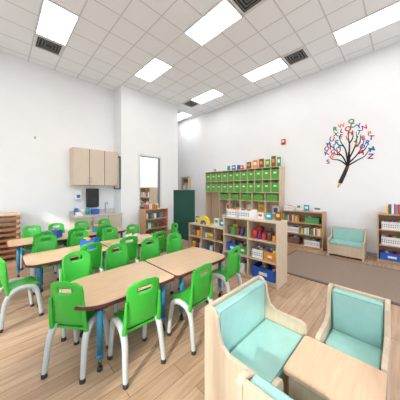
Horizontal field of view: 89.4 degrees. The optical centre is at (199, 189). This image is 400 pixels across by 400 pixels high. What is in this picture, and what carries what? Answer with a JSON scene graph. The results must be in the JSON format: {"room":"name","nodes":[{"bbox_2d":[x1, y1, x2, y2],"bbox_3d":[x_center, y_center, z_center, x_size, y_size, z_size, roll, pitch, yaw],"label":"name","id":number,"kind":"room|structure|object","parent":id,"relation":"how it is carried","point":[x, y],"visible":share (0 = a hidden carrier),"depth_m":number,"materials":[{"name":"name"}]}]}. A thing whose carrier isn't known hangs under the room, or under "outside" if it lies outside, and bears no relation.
{"room":"preschool classroom","nodes":[
{"label":"preschool classroom","id":0,"kind":"room"},
{"bbox_2d":[0,52,113,238],"bbox_3d":[-4.320,-0.750,4.179,5.000,4.300,0.120,0,0,-45],"label":"wall","id":1,"kind":"structure","parent":0,"point":[64,112],"depth_m":4.75,"materials":[{"name":"paint"}]},
{"bbox_2d":[74,190,81,199],"bbox_3d":[-3.138,0.126,5.189,0.160,0.271,0.124,0,0,-45],"label":"soap dispenser","id":2,"kind":"object","parent":1,"relation":"attached to","point":[77,193],"visible":1,"depth_m":5.14,"materials":[{"name":"white plastic"}]},
{"bbox_2d":[86,188,98,207],"bbox_3d":[-2.891,0.215,5.436,0.300,0.511,0.124,0,0,-45],"label":"paper towel dispenser","id":3,"kind":"object","parent":1,"relation":"attached to","point":[92,195],"visible":0.85,"depth_m":5.38,"materials":[{"name":"black plastic"}]},
{"bbox_2d":[70,147,117,185],"bbox_3d":[-2.782,-0.585,5.374,1.105,0.930,0.365,0,0,-45],"label":"upper cabinet","id":4,"kind":"object","parent":1,"relation":"attached to","point":[88,167],"depth_m":5.20,"materials":[{"name":"beige wood"}]},
{"bbox_2d":[114,87,118,211],"bbox_3d":[-3.136,-0.750,6.615,2.610,4.300,0.120,0,0,45],"label":"wall","id":5,"kind":"structure","parent":0,"point":[116,92],"depth_m":5.79,"materials":[{"name":"white paint"}]},
{"bbox_2d":[114,156,120,188],"bbox_3d":[-2.344,-0.475,5.717,0.030,0.910,0.400,0,0,-45],"label":"notice board","id":6,"kind":"object","parent":5,"relation":"attached to","point":[119,157],"visible":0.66,"depth_m":5.58,"materials":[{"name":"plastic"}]},
{"bbox_2d":[119,85,177,236],"bbox_3d":[-1.510,-0.750,6.311,1.990,4.300,0.120,0,0,-45],"label":"wall","id":7,"kind":"structure","parent":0,"point":[148,125],"depth_m":6.02,"materials":[{"name":"white paint"}]},
{"bbox_2d":[138,153,161,232],"bbox_3d":[-1.565,0.165,6.245,0.800,2.470,0.135,0,0,-45],"label":"trim","id":8,"kind":"structure","parent":7,"relation":"attached to","point":[159,158],"depth_m":6.45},
{"bbox_2d":[140,157,157,202],"bbox_3d":[-1.814,-0.750,7.937,0.120,4.300,2.610,0,0,-45],"label":"wall partition","id":9,"kind":"structure","parent":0,"point":[148,166],"depth_m":8.05,"materials":[{"name":"white paint"}]},
{"bbox_2d":[0,0,399,122],"bbox_3d":[-0.795,-2.950,2.881,11.440,0.100,8.390,0,0,45],"label":"ceiling","id":10,"kind":"structure","parent":0,"point":[110,41],"depth_m":3.97,"materials":[{"name":"tile"}]},
{"bbox_2d":[33,34,63,56],"bbox_3d":[-3.031,-2.890,4.051,0.443,0.020,0.443,0,0,-45],"label":"ceiling vent","id":11,"kind":"object","parent":10,"relation":"in","point":[40,42],"depth_m":4.05,"materials":[{"name":"black metal"}]},
{"bbox_2d":[35,0,79,45],"bbox_3d":[-2.518,-2.891,3.539,0.483,0.018,0.966,0,0,-45],"label":"ceiling light panel","id":12,"kind":"object","parent":10,"relation":"in","point":[55,22],"depth_m":3.48,"materials":[{"name":"white plastic"}]},
{"bbox_2d":[134,57,172,81],"bbox_3d":[-1.154,-2.891,4.903,0.483,0.018,0.966,0,0,-45],"label":"ceiling light panel","id":13,"kind":"object","parent":10,"relation":"in","point":[155,67],"depth_m":4.84,"materials":[{"name":"white plastic"}]},
{"bbox_2d":[178,112,191,120],"bbox_3d":[-0.814,-2.891,7.972,0.483,0.018,0.966,0,0,-45],"label":"ceiling light panel","id":14,"kind":"object","parent":10,"relation":"in","point":[181,115],"depth_m":7.83,"materials":[{"name":"white plastic"}]},
{"bbox_2d":[182,99,199,107],"bbox_3d":[-0.301,-2.890,6.780,0.443,0.020,0.443,0,0,-45],"label":"ceiling vent","id":15,"kind":"object","parent":10,"relation":"in","point":[190,103],"depth_m":6.76,"materials":[{"name":"black metal"}]},
{"bbox_2d":[191,88,223,103],"bbox_3d":[0.211,-2.891,6.268,0.483,0.018,0.966,0,0,-45],"label":"ceiling light panel","id":16,"kind":"object","parent":10,"relation":"attached to","point":[213,93],"depth_m":6.24,"materials":[{"name":"white plastic"}]},
{"bbox_2d":[184,0,242,45],"bbox_3d":[0.211,-2.891,3.539,0.483,0.018,0.966,0,0,-45],"label":"ceiling light panel","id":17,"kind":"object","parent":10,"relation":"in","point":[224,14],"depth_m":3.48,"materials":[{"name":"white plastic"}]},
{"bbox_2d":[230,0,264,15],"bbox_3d":[0.723,-2.890,3.026,0.443,0.020,0.443,0,0,-45],"label":"ceiling vent","id":18,"kind":"object","parent":10,"relation":"in","point":[244,6],"depth_m":3.15,"materials":[{"name":"black metal"}]},
{"bbox_2d":[242,57,288,81],"bbox_3d":[1.576,-2.891,4.903,0.483,0.018,0.966,0,0,-45],"label":"ceiling light panel","id":19,"kind":"object","parent":10,"relation":"attached to","point":[278,64],"depth_m":4.84,"materials":[{"name":"white plastic"}]},
{"bbox_2d":[282,46,309,65],"bbox_3d":[2.088,-2.890,4.391,0.443,0.020,0.443,0,0,-45],"label":"ceiling vent","id":20,"kind":"object","parent":10,"relation":"attached to","point":[296,56],"depth_m":4.38,"materials":[{"name":"black metal"}]},
{"bbox_2d":[332,0,399,45],"bbox_3d":[2.941,-2.891,3.539,0.483,0.018,0.966,0,0,-45],"label":"ceiling light panel","id":21,"kind":"object","parent":10,"relation":"in","point":[390,14],"depth_m":3.53,"materials":[{"name":"white plastic"}]},
{"bbox_2d":[0,232,399,399],"bbox_3d":[-0.795,1.450,2.881,8.390,0.100,11.440,0,0,-45],"label":"floor","id":22,"kind":"structure","parent":0,"point":[23,336],"depth_m":1.77,"materials":[{"name":"brown wood"}]},
{"bbox_2d":[0,212,20,259],"bbox_3d":[-4.190,0.938,3.772,1.230,0.925,0.460,0,0,-45],"label":"rack","id":23,"kind":"object","parent":22,"relation":"on","point":[5,252],"visible":0.7,"depth_m":4.00,"materials":[{"name":"brown wood"}]},
{"bbox_2d":[0,258,43,332],"bbox_3d":[-1.998,1.038,2.215,0.352,0.724,0.374,0,0,35],"label":"chair","id":24,"kind":"object","parent":22,"relation":"on","point":[12,286],"visible":1,"depth_m":2.16,"materials":[{"name":"plastic"}]},
{"bbox_2d":[20,225,41,269],"bbox_3d":[-3.129,1.038,3.766,0.352,0.724,0.374,0,0,-41],"label":"chair","id":25,"kind":"object","parent":22,"relation":"on","point":[26,233],"visible":0.27,"depth_m":3.82,"materials":[{"name":"plastic"}]},
{"bbox_2d":[6,233,67,277],"bbox_3d":[-2.797,1.135,3.610,0.950,0.531,0.620,0,0,-45],"label":"table","id":26,"kind":"object","parent":22,"relation":"on","point":[19,244],"visible":0.52,"depth_m":3.34,"materials":[{"name":"laminate"}]},
{"bbox_2d":[46,229,62,237],"bbox_3d":[-2.673,0.791,3.691,0.228,0.154,0.158,0,0,0],"label":"caddy","id":27,"kind":"object","parent":26,"relation":"on","point":[59,233],"visible":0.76,"depth_m":3.68,"materials":[{"name":"paint"}]},
{"bbox_2d":[30,231,56,275],"bbox_3d":[-2.648,1.038,3.425,0.352,0.724,0.374,0,0,-39],"label":"chair","id":28,"kind":"object","parent":22,"relation":"on","point":[38,234],"visible":0.25,"depth_m":3.30,"materials":[{"name":"plastic"}]},
{"bbox_2d":[31,235,61,294],"bbox_3d":[-2.224,1.038,2.932,0.352,0.724,0.374,0,0,-41],"label":"chair","id":29,"kind":"object","parent":22,"relation":"on","point":[39,246],"visible":0.37,"depth_m":3.00,"materials":[{"name":"plastic"}]},
{"bbox_2d":[48,223,66,245],"bbox_3d":[-2.847,1.038,4.049,0.374,0.724,0.352,0,0,42],"label":"chair","id":30,"kind":"object","parent":22,"relation":"on","point":[61,226],"visible":0.19,"depth_m":4.15,"materials":[{"name":"plastic"}]},
{"bbox_2d":[22,245,107,306],"bbox_3d":[-1.839,1.135,2.828,0.960,0.531,0.600,0,0,-45],"label":"table","id":31,"kind":"object","parent":22,"relation":"on","point":[50,257],"visible":0.44,"depth_m":2.60,"materials":[{"name":"laminate"}]},
{"bbox_2d":[80,237,100,248],"bbox_3d":[-1.641,0.789,3.026,0.228,0.158,0.158,0,0,0],"label":"caddy","id":32,"kind":"object","parent":31,"relation":"on","point":[86,240],"visible":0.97,"depth_m":2.95,"materials":[{"name":"paint"}]},
{"bbox_2d":[62,227,84,247],"bbox_3d":[-2.329,1.038,3.744,0.374,0.724,0.352,0,0,42],"label":"chair","id":33,"kind":"object","parent":22,"relation":"on","point":[70,231],"visible":0.25,"depth_m":3.58,"materials":[{"name":"plastic"}]},
{"bbox_2d":[41,281,108,384],"bbox_3d":[-0.991,1.038,1.656,0.352,0.724,0.374,0,0,7],"label":"chair","id":34,"kind":"object","parent":22,"relation":"on","point":[64,316],"visible":0.84,"depth_m":1.52,"materials":[{"name":"plastic"}]},
{"bbox_2d":[59,251,91,341],"bbox_3d":[-1.263,1.038,2.112,0.352,0.724,0.374,0,0,-41],"label":"chair","id":35,"kind":"object","parent":22,"relation":"on","point":[70,271],"visible":0.38,"depth_m":2.20,"materials":[{"name":"plastic"}]},
{"bbox_2d":[74,220,92,237],"bbox_3d":[-2.529,1.038,4.367,0.352,0.724,0.374,0,0,-43],"label":"chair","id":36,"kind":"object","parent":22,"relation":"on","point":[76,225],"visible":0.21,"depth_m":4.48,"materials":[{"name":"plastic"}]},
{"bbox_2d":[70,230,97,272],"bbox_3d":[-1.893,1.038,3.264,0.374,0.724,0.352,0,0,41],"label":"chair","id":37,"kind":"object","parent":22,"relation":"on","point":[75,241],"visible":0.2,"depth_m":3.32,"materials":[{"name":"plastic"}]},
{"bbox_2d":[79,242,103,273],"bbox_3d":[-1.516,1.038,2.718,0.374,0.724,0.352,0,0,41],"label":"chair","id":38,"kind":"object","parent":22,"relation":"on","point":[96,254],"visible":0.43,"depth_m":2.67,"materials":[{"name":"plastic"}]},
{"bbox_2d":[69,202,122,237],"bbox_3d":[-2.691,0.861,5.271,1.120,1.077,0.610,0,0,-45],"label":"base cabinet","id":39,"kind":"object","parent":22,"relation":"on","point":[115,218],"visible":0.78,"depth_m":5.15,"materials":[{"name":"brown wood"}]},
{"bbox_2d":[96,224,111,241],"bbox_3d":[-1.976,1.038,4.097,0.352,0.724,0.374,0,0,-42],"label":"chair","id":40,"kind":"object","parent":22,"relation":"on","point":[99,229],"visible":0.23,"depth_m":3.94,"materials":[{"name":"plastic"}]},
{"bbox_2d":[98,218,109,227],"bbox_3d":[-2.175,1.038,4.720,0.374,0.724,0.352,0,0,40],"label":"chair","id":41,"kind":"object","parent":22,"relation":"on","point":[103,219],"visible":0.13,"depth_m":4.82,"materials":[{"name":"plastic"}]},
{"bbox_2d":[85,227,125,237],"bbox_3d":[-2.122,1.135,4.284,0.942,0.531,0.620,0,0,-45],"label":"table","id":42,"kind":"object","parent":22,"relation":"on","point":[120,230],"visible":0.21,"depth_m":4.33,"materials":[{"name":"laminate"}]},
{"bbox_2d":[92,224,104,231],"bbox_3d":[-2.121,0.794,4.243,0.208,0.147,0.148,0,0,0],"label":"caddy","id":43,"kind":"object","parent":42,"relation":"on","point":[94,228],"visible":0.65,"depth_m":4.17,"materials":[{"name":"paint"}]},
{"bbox_2d":[102,227,118,269],"bbox_3d":[-1.553,1.038,3.604,0.352,0.724,0.374,0,0,-43],"label":"chair","id":44,"kind":"object","parent":22,"relation":"on","point":[106,236],"visible":0.3,"depth_m":3.70,"materials":[{"name":"plastic"}]},
{"bbox_2d":[105,243,128,312],"bbox_3d":[-0.938,1.038,2.437,0.374,0.724,0.352,0,0,42],"label":"chair","id":45,"kind":"object","parent":22,"relation":"on","point":[116,259],"visible":0.34,"depth_m":2.52,"materials":[{"name":"plastic"}]},
{"bbox_2d":[61,261,174,372],"bbox_3d":[-0.785,1.135,1.944,0.900,0.531,0.660,0,0,-45],"label":"table","id":46,"kind":"object","parent":22,"relation":"on","point":[104,289],"visible":0.73,"depth_m":1.88,"materials":[{"name":"laminate"}]},
{"bbox_2d":[119,236,138,263],"bbox_3d":[-1.141,1.038,3.093,0.352,0.724,0.374,0,0,-42],"label":"chair","id":47,"kind":"object","parent":22,"relation":"on","point":[132,246],"visible":0.44,"depth_m":3.02,"materials":[{"name":"plastic"}]},
{"bbox_2d":[101,234,157,250],"bbox_3d":[-1.164,1.135,3.503,0.932,0.531,0.600,0,0,-45],"label":"table","id":48,"kind":"object","parent":22,"relation":"on","point":[108,243],"visible":0.23,"depth_m":3.41,"materials":[{"name":"laminate"}]},
{"bbox_2d":[125,233,139,240],"bbox_3d":[-1.167,0.807,3.500,0.208,0.122,0.148,0,0,0],"label":"caddy","id":49,"kind":"object","parent":48,"relation":"on","point":[128,234],"visible":0.69,"depth_m":3.45,"materials":[{"name":"white plastic"}]},
{"bbox_2d":[126,224,140,262],"bbox_3d":[-1.235,1.038,3.921,0.374,0.724,0.352,0,0,40],"label":"chair","id":50,"kind":"object","parent":22,"relation":"on","point":[136,229],"visible":0.27,"depth_m":4.03,"materials":[{"name":"plastic"}]},
{"bbox_2d":[107,277,165,389],"bbox_3d":[-0.523,1.038,1.661,0.352,0.724,0.374,0,0,-42],"label":"chair","id":51,"kind":"object","parent":22,"relation":"on","point":[142,308],"visible":1,"depth_m":1.56,"materials":[{"name":"plastic"}]},
{"bbox_2d":[140,187,156,208],"bbox_3d":[-2.058,0.650,7.842,0.900,1.500,0.320,0,0,45],"label":"storage shelf","id":52,"kind":"object","parent":22,"relation":"on","point":[152,198],"visible":0.28,"depth_m":7.59,"materials":[{"name":"brown wood"}]},
{"bbox_2d":[140,191,148,196],"bbox_3d":[-2.090,0.152,7.860,0.729,0.215,0.120,0,0,45],"label":"picture books","id":53,"kind":"object","parent":52,"relation":"in","point":[143,193],"visible":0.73,"depth_m":7.87,"materials":[{"name":"paper"}]},
{"bbox_2d":[140,200,148,205],"bbox_3d":[-2.081,0.509,7.851,0.754,0.220,0.120,0,0,45],"label":"picture books","id":54,"kind":"object","parent":52,"relation":"in","point":[142,202],"visible":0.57,"depth_m":7.90,"materials":[{"name":"paper"}]},
{"bbox_2d":[140,208,167,236],"bbox_3d":[-1.329,0.970,5.855,0.750,0.860,0.320,0,0,-45],"label":"storage shelf","id":55,"kind":"object","parent":22,"relation":"on","point":[143,220],"visible":0.68,"depth_m":5.92,"materials":[{"name":"brown wood"}]},
{"bbox_2d":[144,203,157,208],"bbox_3d":[-1.395,0.463,5.775,0.395,0.154,0.120,0,0,-45],"label":"picture books","id":56,"kind":"object","parent":55,"relation":"on","point":[146,206],"visible":0.89,"depth_m":5.71,"materials":[{"name":"paper"}]},
{"bbox_2d":[146,212,164,235],"bbox_3d":[-1.316,0.999,5.840,0.658,0.682,0.099,0,0,-45],"label":"picture books","id":57,"kind":"object","parent":55,"relation":"on","point":[160,214],"depth_m":5.81,"materials":[{"name":"multicoloured paper"}]},
{"bbox_2d":[142,231,166,255],"bbox_3d":[-0.773,1.038,3.461,0.374,0.724,0.352,0,0,43],"label":"chair","id":58,"kind":"object","parent":22,"relation":"on","point":[162,239],"visible":0.34,"depth_m":3.41,"materials":[{"name":"plastic"}]},
{"bbox_2d":[140,237,172,293],"bbox_3d":[-0.612,1.038,2.762,0.352,0.724,0.374,0,0,-43],"label":"chair","id":59,"kind":"object","parent":22,"relation":"on","point":[149,251],"visible":0.4,"depth_m":2.85,"materials":[{"name":"plastic"}]},
{"bbox_2d":[164,222,177,254],"bbox_3d":[-0.631,1.038,4.105,0.374,0.724,0.352,0,0,-35],"label":"chair","id":60,"kind":"object","parent":22,"relation":"on","point":[173,229],"visible":0.28,"depth_m":4.20,"materials":[{"name":"plastic"}]},
{"bbox_2d":[167,233,182,289],"bbox_3d":[-0.301,1.038,3.073,0.374,0.724,0.352,0,0,43],"label":"chair","id":61,"kind":"object","parent":22,"relation":"on","point":[174,245],"visible":0.33,"depth_m":3.16,"materials":[{"name":"plastic"}]},
{"bbox_2d":[173,190,194,240],"bbox_3d":[-0.435,0.700,5.363,0.840,1.400,0.310,0,0,45],"label":"divider","id":62,"kind":"object","parent":22,"relation":"on","point":[183,200],"visible":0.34,"depth_m":5.34,"materials":[{"name":"green"}]},
{"bbox_2d":[145,248,224,319],"bbox_3d":[-0.149,1.135,2.580,0.882,0.531,0.660,0,0,-45],"label":"table","id":63,"kind":"object","parent":22,"relation":"on","point":[181,263],"visible":0.75,"depth_m":2.49,"materials":[{"name":"laminate"}]},
{"bbox_2d":[167,263,212,355],"bbox_3d":[-0.073,1.038,1.955,0.374,0.724,0.352,0,0,42],"label":"chair","id":64,"kind":"object","parent":22,"relation":"on","point":[201,289],"visible":0.97,"depth_m":1.85,"materials":[{"name":"plastic"}]},
{"bbox_2d":[189,222,222,252],"bbox_3d":[0.276,1.090,4.490,1.200,0.620,0.340,0,0,45],"label":"display shelf","id":65,"kind":"object","parent":22,"relation":"on","point":[217,230],"visible":0.29,"depth_m":4.56,"materials":[{"name":"brown wood"}]},
{"bbox_2d":[197,216,210,224],"bbox_3d":[0.088,0.684,4.614,0.380,0.190,0.050,0,0,45],"label":"toy","id":66,"kind":"object","parent":65,"relation":"on","point":[202,219],"visible":0.99,"depth_m":4.57,"materials":[{"name":"paint"}]},
{"bbox_2d":[192,229,222,253],"bbox_3d":[0.240,1.132,4.455,1.116,0.415,0.084,0,0,45],"label":"blocks","id":67,"kind":"object","parent":65,"relation":"on","point":[197,232],"visible":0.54,"depth_m":4.50,"materials":[{"name":"paint"}]},
{"bbox_2d":[196,216,222,226],"bbox_3d":[0.272,0.695,4.535,1.050,0.170,0.026,0,0,45],"label":"picture card","id":68,"kind":"object","parent":65,"relation":"on","point":[216,220],"visible":0.52,"depth_m":4.43,"materials":[{"name":"paper"}]},
{"bbox_2d":[205,246,241,302],"bbox_3d":[0.316,1.038,2.542,0.374,0.724,0.352,0,0,39],"label":"chair","id":69,"kind":"object","parent":22,"relation":"on","point":[232,268],"visible":0.81,"depth_m":2.44,"materials":[{"name":"plastic"}]},
{"bbox_2d":[205,166,284,224],"bbox_3d":[1.252,0.385,6.358,2.680,2.030,0.322,0,0,45],"label":"locker","id":70,"kind":"object","parent":22,"relation":"on","point":[215,206],"visible":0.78,"depth_m":6.26,"materials":[{"name":"brown wood"}]},
{"bbox_2d":[206,169,278,191],"bbox_3d":[1.237,-0.248,6.343,2.624,0.614,0.260,0,0,45],"label":"storage bins","id":71,"kind":"object","parent":70,"relation":"on","point":[274,172],"visible":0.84,"depth_m":6.04,"materials":[{"name":"green plastic"}]},
{"bbox_2d":[214,156,280,171],"bbox_3d":[1.318,-0.780,6.232,2.370,0.300,0.026,0,0,45],"label":"book display","id":72,"kind":"object","parent":70,"relation":"on","point":[273,158],"visible":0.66,"depth_m":5.75,"materials":[{"name":"paper"}]},
{"bbox_2d":[221,194,278,200],"bbox_3d":[1.453,0.215,6.120,1.932,0.170,0.230,0,0,45],"label":"storage bins","id":73,"kind":"object","parent":70,"relation":"on","point":[260,197],"visible":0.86,"depth_m":5.94,"materials":[{"name":"green plastic"}]},
{"bbox_2d":[259,205,263,212],"bbox_3d":[1.807,0.556,5.931,0.127,0.209,0.007,0,0,45],"label":"artwork","id":74,"kind":"object","parent":70,"relation":"attached to","point":[261,207],"depth_m":5.93,"materials":[{"name":"paper"}]},
{"bbox_2d":[272,205,278,213],"bbox_3d":[2.106,0.549,5.632,0.172,0.227,0.007,0,0,45],"label":"artwork","id":75,"kind":"object","parent":70,"relation":"attached to","point":[274,209],"depth_m":5.65,"materials":[{"name":"paper"}]},
{"bbox_2d":[223,216,286,288],"bbox_3d":[0.870,0.930,3.302,0.960,0.940,0.360,0,0,45],"label":"shelf","id":76,"kind":"object","parent":22,"relation":"on","point":[279,227],"visible":0.63,"depth_m":3.18,"materials":[{"name":"beige wood"}]},
{"bbox_2d":[226,207,240,216],"bbox_3d":[0.622,0.382,3.535,0.208,0.155,0.248,0,0,45],"label":"storage basket","id":77,"kind":"object","parent":76,"relation":"on","point":[232,212],"visible":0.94,"depth_m":3.45,"materials":[{"name":"plastic"}]},
{"bbox_2d":[227,240,243,252],"bbox_3d":[0.629,0.967,3.528,0.208,0.158,0.248,0,0,45],"label":"bin","id":78,"kind":"object","parent":76,"relation":"in","point":[231,244],"depth_m":3.48,"materials":[{"name":"blue plastic"}]},
{"bbox_2d":[238,242,246,254],"bbox_3d":[0.777,0.968,3.381,0.184,0.157,0.248,0,0,45],"label":"bin","id":79,"kind":"object","parent":76,"relation":"in","point":[243,247],"depth_m":3.31,"materials":[{"name":"green plastic"}]},
{"bbox_2d":[240,256,246,272],"bbox_3d":[0.686,1.254,3.472,0.368,0.170,0.288,0,0,45],"label":"bin","id":80,"kind":"object","parent":76,"relation":"in","point":[243,261],"depth_m":3.29,"materials":[{"name":"white plastic"}]},
{"bbox_2d":[239,208,256,218],"bbox_3d":[0.799,0.383,3.359,0.208,0.154,0.248,0,0,45],"label":"storage basket","id":81,"kind":"object","parent":76,"relation":"on","point":[250,213],"visible":0.99,"depth_m":3.29,"materials":[{"name":"plastic"}]},
{"bbox_2d":[251,245,269,258],"bbox_3d":[0.962,0.966,3.196,0.188,0.160,0.248,0,0,45],"label":"bin","id":82,"kind":"object","parent":76,"relation":"in","point":[258,251],"depth_m":3.12,"materials":[{"name":"white plastic"}]},
{"bbox_2d":[252,261,275,283],"bbox_3d":[1.039,1.241,3.118,0.368,0.197,0.288,0,0,45],"label":"bin","id":83,"kind":"object","parent":76,"relation":"in","point":[267,271],"depth_m":3.05,"materials":[{"name":"blue plastic"}]},
{"bbox_2d":[264,248,275,262],"bbox_3d":[1.112,0.967,3.046,0.192,0.159,0.248,0,0,45],"label":"bin","id":84,"kind":"object","parent":76,"relation":"in","point":[270,254],"depth_m":2.98,"materials":[{"name":"orange plastic"}]},
{"bbox_2d":[205,275,307,399],"bbox_3d":[0.410,1.070,1.393,0.660,0.660,0.420,0,0,-45],"label":"armchair","id":85,"kind":"object","parent":22,"relation":"on","point":[244,330],"visible":0.8,"depth_m":1.33,"materials":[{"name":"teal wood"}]},
{"bbox_2d":[236,369,293,399],"bbox_3d":[0.414,1.073,0.817,0.370,0.655,0.400,0,0,45],"label":"armchair","id":86,"kind":"object","parent":22,"relation":"on","point":[248,386],"visible":1,"depth_m":0.79,"materials":[{"name":"brown wood"}]},
{"bbox_2d":[281,210,326,251],"bbox_3d":[2.556,0.960,5.031,0.960,0.880,0.330,0,0,45],"label":"bookcase","id":87,"kind":"object","parent":22,"relation":"on","point":[302,214],"visible":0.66,"depth_m":4.95,"materials":[{"name":"brown wood"}]},
{"bbox_2d":[284,205,294,210],"bbox_3d":[2.326,0.457,5.254,0.208,0.124,0.228,0,0,45],"label":"storage basket","id":88,"kind":"object","parent":87,"relation":"on","point":[287,207],"visible":1,"depth_m":5.18,"materials":[{"name":"plastic"}]},
{"bbox_2d":[283,213,299,221],"bbox_3d":[2.335,0.701,5.160,0.385,0.183,0.120,0,0,45],"label":"picture books","id":89,"kind":"object","parent":87,"relation":"in","point":[289,217],"visible":0.95,"depth_m":5.10,"materials":[{"name":"paper"}]},
{"bbox_2d":[287,235,301,243],"bbox_3d":[2.397,1.257,5.183,0.348,0.165,0.248,0,0,45],"label":"bin","id":90,"kind":"object","parent":87,"relation":"in","point":[290,238],"visible":0.95,"depth_m":5.11,"materials":[{"name":"wicker"}]},
{"bbox_2d":[287,225,301,232],"bbox_3d":[2.397,0.991,5.183,0.348,0.150,0.248,0,0,45],"label":"bin","id":91,"kind":"object","parent":87,"relation":"in","point":[290,228],"visible":0.95,"depth_m":5.08,"materials":[{"name":"paint"}]},
{"bbox_2d":[296,204,321,211],"bbox_3d":[2.672,0.435,4.963,0.580,0.170,0.026,0,0,45],"label":"book display","id":92,"kind":"object","parent":87,"relation":"on","point":[298,206],"visible":0.9,"depth_m":4.97,"materials":[{"name":"paper"}]},
{"bbox_2d":[301,227,321,236],"bbox_3d":[2.668,0.966,4.827,0.446,0.200,0.120,0,0,45],"label":"picture books","id":93,"kind":"object","parent":87,"relation":"in","point":[317,231],"visible":1,"depth_m":4.76,"materials":[{"name":"paper"}]},
{"bbox_2d":[304,238,321,247],"bbox_3d":[2.722,1.259,4.858,0.348,0.162,0.248,0,0,45],"label":"bin","id":94,"kind":"object","parent":87,"relation":"in","point":[311,242],"visible":1,"depth_m":4.79,"materials":[{"name":"white plastic"}]},
{"bbox_2d":[305,216,321,223],"bbox_3d":[2.722,0.711,4.858,0.308,0.163,0.248,0,0,45],"label":"bin","id":95,"kind":"object","parent":87,"relation":"in","point":[309,219],"visible":1,"depth_m":4.78,"materials":[{"name":"paint"}]},
{"bbox_2d":[284,336,386,399],"bbox_3d":[0.728,1.190,1.096,0.370,0.420,0.410,0,0,-45],"label":"table","id":96,"kind":"object","parent":22,"relation":"on","point":[316,370],"visible":1,"depth_m":1.07,"materials":[{"name":"brown wood"}]},
{"bbox_2d":[287,250,399,305],"bbox_3d":[3.171,1.393,2.712,1.480,0.013,4.150,0,0,-45],"label":"area rug","id":97,"kind":"object","parent":22,"relation":"on","point":[382,282],"visible":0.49,"depth_m":3.35,"materials":[{"name":"beige carpet"}]},
{"bbox_2d":[327,226,366,261],"bbox_3d":[3.111,1.110,4.285,0.620,0.580,0.420,0,0,45],"label":"cushioned bench","id":98,"kind":"object","parent":22,"relation":"on","point":[343,241],"visible":1,"depth_m":4.23,"materials":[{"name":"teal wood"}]},
{"bbox_2d":[315,283,390,399],"bbox_3d":[1.043,1.075,1.375,0.360,0.650,0.420,0,0,45],"label":"armchair","id":99,"kind":"object","parent":22,"relation":"on","point":[357,324],"visible":0.68,"depth_m":1.41,"materials":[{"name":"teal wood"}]},
{"bbox_2d":[377,212,399,265],"bbox_3d":[3.914,0.930,3.673,1.020,0.940,0.330,0,0,45],"label":"shelf","id":100,"kind":"object","parent":22,"relation":"on","point":[380,216],"visible":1,"depth_m":3.95,"materials":[{"name":"brown wood"}]},
{"bbox_2d":[380,249,399,262],"bbox_3d":[3.698,1.257,3.882,0.348,0.164,0.248,0,0,45],"label":"bin","id":101,"kind":"object","parent":100,"relation":"in","point":[388,255],"visible":1,"depth_m":3.84,"materials":[{"name":"paint"}]},
{"bbox_2d":[381,234,399,246],"bbox_3d":[3.698,0.957,3.882,0.308,0.178,0.248,0,0,45],"label":"storage basket","id":102,"kind":"object","parent":100,"relation":"in","point":[391,240],"visible":1,"depth_m":3.81,"materials":[{"name":"plastic"}]},
{"bbox_2d":[381,220,399,230],"bbox_3d":[3.698,0.665,3.882,0.308,0.176,0.248,0,0,45],"label":"storage basket","id":103,"kind":"object","parent":100,"relation":"in","point":[386,224],"visible":1,"depth_m":3.81,"materials":[{"name":"plastic"}]},
{"bbox_2d":[387,204,399,214],"bbox_3d":[3.777,0.361,3.803,0.382,0.198,0.120,0,0,45],"label":"picture books","id":104,"kind":"object","parent":100,"relation":"on","point":[391,208],"visible":0.95,"depth_m":3.83,"materials":[{"name":"paper"}]},
{"bbox_2d":[228,226,275,241],"bbox_3d":[0.809,0.682,3.250,0.863,0.142,0.084,0,0,45],"label":"blocks","id":105,"kind":"object","parent":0,"point":[235,230],"depth_m":3.16},
{"bbox_2d":[233,224,273,235],"bbox_3d":[0.909,0.664,3.348,0.858,0.177,0.105,0,0,45],"label":"blocks","id":106,"kind":"object","parent":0,"point":[261,228],"depth_m":3.24},
{"bbox_2d":[178,42,399,252],"bbox_3d":[2.128,-0.750,5.805,0.120,4.300,11.440,0,0,-45],"label":"wall","id":107,"kind":"structure","parent":0,"point":[304,112],"depth_m":4.89,"materials":[{"name":"paint"}]},
{"bbox_2d":[181,177,190,189],"bbox_3d":[-0.580,-0.280,8.330,0.440,0.520,0.140,0,0,45],"label":"wall shelf","id":108,"kind":"object","parent":107,"relation":"attached to","point":[183,187],"visible":1,"depth_m":8.29,"materials":[{"name":"brown wood"}]},
{"bbox_2d":[324,119,374,187],"bbox_3d":[3.316,-0.814,4.528,0.932,1.530,0.001,0,0,45],"label":"wall decal","id":109,"kind":"object","parent":107,"relation":"attached to","point":[349,155],"visible":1,"depth_m":4.52},
{"bbox_2d":[367,252,376,257],"bbox_3d":[2.082,1.355,5.759,0.012,0.090,11.200,0,0,-45],"label":"baseboard","id":110,"kind":"structure","parent":107,"relation":"attached to","point":[370,254],"depth_m":4.24,"materials":[{"name":"grey"}]}
]}

